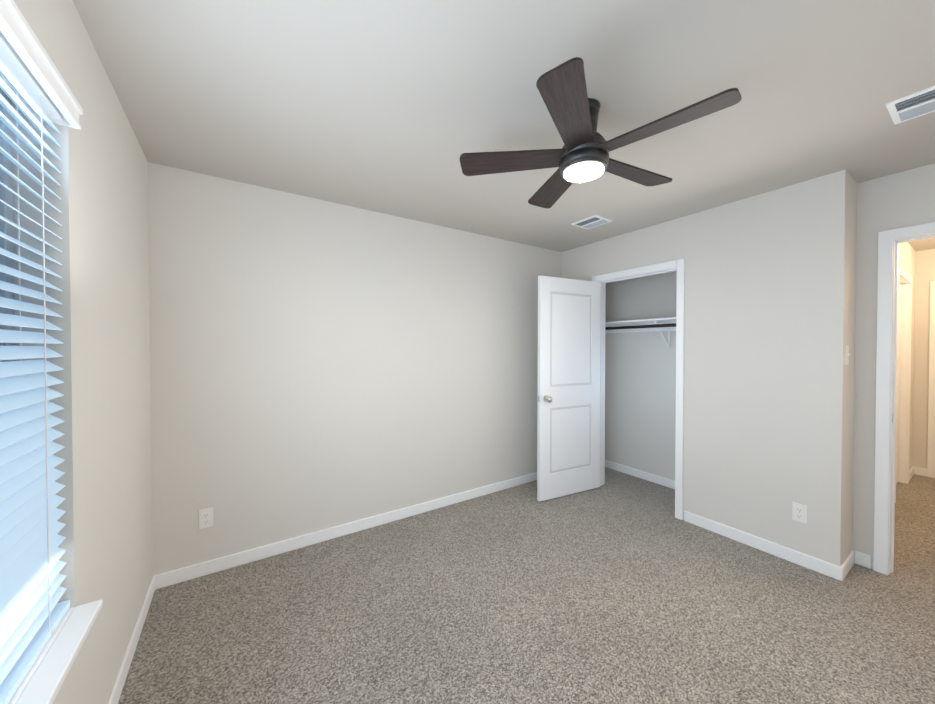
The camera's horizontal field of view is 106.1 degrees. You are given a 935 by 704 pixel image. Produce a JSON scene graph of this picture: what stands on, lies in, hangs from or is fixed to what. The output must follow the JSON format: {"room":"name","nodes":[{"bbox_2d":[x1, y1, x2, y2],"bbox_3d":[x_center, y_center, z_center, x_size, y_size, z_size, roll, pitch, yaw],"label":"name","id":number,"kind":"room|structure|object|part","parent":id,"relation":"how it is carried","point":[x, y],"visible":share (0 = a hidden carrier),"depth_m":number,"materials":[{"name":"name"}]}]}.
{"room":"empty bedroom","nodes":[
{"label":"empty bedroom","id":0,"kind":"room"},
{"bbox_2d":[0,0,152,703],"bbox_3d":[-0.958,0.163,0.577,0.160,2.440,3.550,0,1,-34],"label":"wall","id":1,"kind":"structure","parent":0,"point":[102,283],"depth_m":1.22,"materials":[{"name":"paint"}]},
{"bbox_2d":[0,88,15,377],"bbox_3d":[-0.846,0.024,0.314,0.053,1.474,1.560,0,1,-34],"label":"window","id":2,"kind":"structure","parent":1,"relation":"in","point":[6,196],"depth_m":0.94,"materials":[{"name":"glass"}]},
{"bbox_2d":[0,0,82,703],"bbox_3d":[-0.750,0.024,0.377,0.096,1.471,1.557,0,1,-34],"label":"window blind slats","id":3,"kind":"object","parent":1,"relation":"attached to","point":[33,611],"visible":1,"depth_m":0.87,"materials":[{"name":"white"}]},
{"bbox_2d":[8,599,102,703],"bbox_3d":[-0.755,0.775,0.384,0.164,0.023,1.558,0,1,-34],"label":"window sill","id":4,"kind":"structure","parent":1,"relation":"attached to","point":[43,680],"depth_m":0.87,"materials":[{"name":"white wood"}]},
{"bbox_2d":[107,574,158,703],"bbox_3d":[-0.886,1.341,0.645,0.018,0.083,3.270,0,1,-34],"label":"baseboard","id":5,"kind":"structure","parent":1,"relation":"attached to","point":[118,685],"depth_m":1.58,"materials":[{"name":"white wood"}]},
{"bbox_2d":[148,162,560,574],"bbox_3d":[-0.125,0.130,3.189,4.115,2.440,0.115,0,1,-34],"label":"wall","id":6,"kind":"structure","parent":0,"point":[317,365],"depth_m":2.50,"materials":[{"name":"paint"}]},
{"bbox_2d":[199,507,212,528],"bbox_3d":[-1.598,1.016,2.151,0.070,0.115,0.008,0,1,-34],"label":"electrical outlet","id":7,"kind":"object","parent":6,"relation":"attached to","point":[205,518],"visible":1,"depth_m":2.15,"materials":[{"name":"white plastic"}]},
{"bbox_2d":[159,472,536,587],"bbox_3d":[-0.382,1.312,2.954,3.410,0.083,0.018,0,1,-34],"label":"baseboard","id":8,"kind":"structure","parent":6,"relation":"attached to","point":[190,572],"depth_m":2.51,"materials":[{"name":"white wood"}]},
{"bbox_2d":[72,0,934,251],"bbox_3d":[1.849,-1.140,2.421,6.895,0.120,3.550,0,1,-34],"label":"ceiling","id":9,"kind":"structure","parent":0,"point":[398,108],"depth_m":1.45,"materials":[{"name":"paint"}]},
{"bbox_2d":[571,215,612,228],"bbox_3d":[1.038,-1.081,2.944,0.220,0.016,0.245,0,1,-34],"label":"ceiling vent","id":10,"kind":"object","parent":9,"relation":"in","point":[592,222],"visible":0.94,"depth_m":2.92,"materials":[{"name":"white metal"}]},
{"bbox_2d":[459,57,741,208],"bbox_3d":[0.540,-0.928,1.554,1.046,0.282,1.065,0,1,-34],"label":"fan","id":11,"kind":"object","parent":9,"relation":"hanging from","point":[582,155],"visible":1,"depth_m":1.46,"materials":[{"name":"black wood"}]},
{"bbox_3d":[0.199,-0.863,1.595,0.463,0.036,0.144,0,1,8],"label":"fan blade","id":12,"kind":"part","parent":11,"relation":"part of","materials":[{"name":"brown wood"}]},
{"bbox_3d":[0.458,-0.866,1.862,0.144,0.036,0.463,0,1,-10],"label":"fan blade","id":13,"kind":"part","parent":11,"relation":"part of","materials":[{"name":"brown wood"}]},
{"bbox_3d":[0.373,-0.859,1.266,0.144,0.036,0.463,0,1,26],"label":"fan blade","id":14,"kind":"part","parent":11,"relation":"part of","materials":[{"name":"brown wood"}]},
{"bbox_3d":[0.792,-0.864,1.699,0.463,0.036,0.144,0,1,-28],"label":"fan blade","id":15,"kind":"part","parent":11,"relation":"part of","materials":[{"name":"brown wood"}]},
{"bbox_3d":[0.739,-0.860,1.330,0.463,0.036,0.144,1,1,44],"label":"fan blade","id":16,"kind":"part","parent":11,"relation":"part of","materials":[{"name":"brown wood"}]},
{"bbox_2d":[886,85,934,124],"bbox_3d":[2.041,-1.061,1.368,0.240,0.016,0.510,0,1,-34],"label":"ceiling vent","id":17,"kind":"object","parent":9,"relation":"in","point":[912,106],"visible":1,"depth_m":1.52,"materials":[{"name":"white metal"}]},
{"bbox_2d":[118,467,934,703],"bbox_3d":[1.849,1.409,2.454,6.895,0.100,3.550,0,1,-34],"label":"floor","id":18,"kind":"structure","parent":0,"point":[617,587],"depth_m":1.81,"materials":[{"name":"carpet"}]},
{"bbox_2d":[605,271,676,480],"bbox_3d":[2.139,0.128,3.394,0.115,2.440,2.045,0,1,-34],"label":"wall","id":19,"kind":"structure","parent":0,"point":[640,399],"depth_m":3.73,"materials":[{"name":"paint"}]},
{"bbox_2d":[605,460,674,488],"bbox_3d":[1.893,1.308,3.246,0.475,0.083,2.045,0,1,-34],"label":"baseboard","id":20,"kind":"structure","parent":19,"relation":"attached to","point":[663,481],"depth_m":3.73,"materials":[{"name":"white wood"}]},
{"bbox_2d":[605,317,675,347],"bbox_3d":[1.965,-0.175,3.276,0.299,0.278,2.043,0,1,-34],"label":"closet shelf","id":21,"kind":"object","parent":19,"relation":"attached to","point":[657,324],"visible":0.35,"depth_m":3.54,"materials":[{"name":"white wood"}]},
{"bbox_2d":[561,170,849,565],"bbox_3d":[1.679,0.132,3.020,0.115,2.440,2.160,0,1,-34],"label":"wall","id":22,"kind":"structure","parent":0,"point":[765,344],"depth_m":2.39,"materials":[{"name":"paint"}]},
{"bbox_2d":[537,276,600,501],"bbox_3d":[0.973,0.328,3.316,0.752,2.018,0.171,0,1,-27],"label":"closet door","id":23,"kind":"structure","parent":22,"relation":"in","point":[568,410],"depth_m":3.28,"materials":[{"name":"white wood"}]},
{"bbox_2d":[592,258,684,519],"bbox_3d":[1.548,0.299,3.220,0.149,2.102,0.870,0,1,-34],"label":"door frame","id":24,"kind":"structure","parent":22,"relation":"attached to","point":[678,265],"depth_m":2.86,"materials":[{"name":"white wood"}]},
{"bbox_2d":[684,511,846,580],"bbox_3d":[1.988,1.318,2.458,0.018,0.083,0.882,0,1,-34],"label":"baseboard","id":25,"kind":"structure","parent":22,"relation":"attached to","point":[839,573],"depth_m":2.36,"materials":[{"name":"white wood"}]},
{"bbox_2d":[792,502,806,523],"bbox_3d":[2.123,1.028,2.249,0.008,0.115,0.070,0,1,-34],"label":"outlet","id":26,"kind":"object","parent":22,"relation":"attached to","point":[799,512],"visible":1,"depth_m":2.25,"materials":[{"name":"white plastic"}]},
{"bbox_2d":[845,175,915,558],"bbox_3d":[3.581,0.132,3.055,3.095,2.440,0.115,0,1,-34],"label":"wall","id":27,"kind":"structure","parent":0,"point":[907,258],"depth_m":2.23,"materials":[{"name":"paint"}]},
{"bbox_2d":[845,346,849,364],"bbox_3d":[2.299,0.019,2.124,0.070,0.115,0.016,0,1,-34],"label":"light switch","id":28,"kind":"object","parent":27,"relation":"attached to","point":[847,354],"visible":0.96,"depth_m":2.12,"materials":[{"name":"white plastic"}]},
{"bbox_2d":[843,551,862,573],"bbox_3d":[2.370,1.321,2.186,0.310,0.083,0.020,0,1,-34],"label":"baseboard","id":29,"kind":"structure","parent":27,"relation":"attached to","point":[857,556],"depth_m":2.23,"materials":[{"name":"white wood"}]},
{"bbox_2d":[896,284,901,483],"bbox_3d":[4.126,0.326,3.417,0.764,2.018,0.048,0,1,-34],"label":"hall door","id":30,"kind":"structure","parent":27,"relation":"in","point":[898,410],"depth_m":3.58,"materials":[{"name":"white wood"}]},
{"bbox_2d":[895,267,911,502],"bbox_3d":[4.134,0.296,3.414,0.884,2.102,0.133,0,1,-34],"label":"door frame","id":31,"kind":"structure","parent":27,"relation":"attached to","point":[904,280],"depth_m":3.59,"materials":[{"name":"white wood"}]},
{"bbox_2d":[909,466,914,480],"bbox_3d":[4.719,1.302,3.748,0.420,0.083,0.013,0,1,-34],"label":"baseboard","id":32,"kind":"structure","parent":27,"relation":"attached to","point":[912,471],"depth_m":3.77,"materials":[{"name":"white wood"}]},
{"bbox_2d":[852,163,934,568],"bbox_3d":[2.862,0.147,1.814,0.115,2.440,1.160,0,1,-34],"label":"wall","id":33,"kind":"structure","parent":0,"point":[903,199],"depth_m":2.21,"materials":[{"name":"paint"}]},
{"bbox_2d":[873,222,934,574],"bbox_3d":[2.839,0.316,1.851,0.149,2.102,0.889,0,1,-34],"label":"door frame","id":34,"kind":"structure","parent":33,"relation":"attached to","point":[889,241],"depth_m":2.15,"materials":[{"name":"white wood"}]},
{"bbox_2d":[912,249,934,468],"bbox_3d":[5.239,0.127,3.458,0.115,2.440,1.275,0,1,-34],"label":"wall","id":35,"kind":"structure","parent":0,"point":[925,270],"depth_m":3.82,"materials":[{"name":"paint"}]},
{"bbox_2d":[915,467,926,476],"bbox_3d":[5.209,1.306,3.402,0.015,0.083,1.130,0,1,-34],"label":"baseboard","id":36,"kind":"structure","parent":35,"relation":"attached to","point":[917,471],"depth_m":3.82,"materials":[{"name":"white wood"}]},
{"bbox_2d":[927,281,934,477],"bbox_3d":[5.202,0.299,3.397,0.017,2.097,0.910,0,1,-34],"label":"trim","id":37,"kind":"structure","parent":35,"relation":"attached to","point":[931,437],"depth_m":3.75,"materials":[{"name":"white wood"}]}
]}

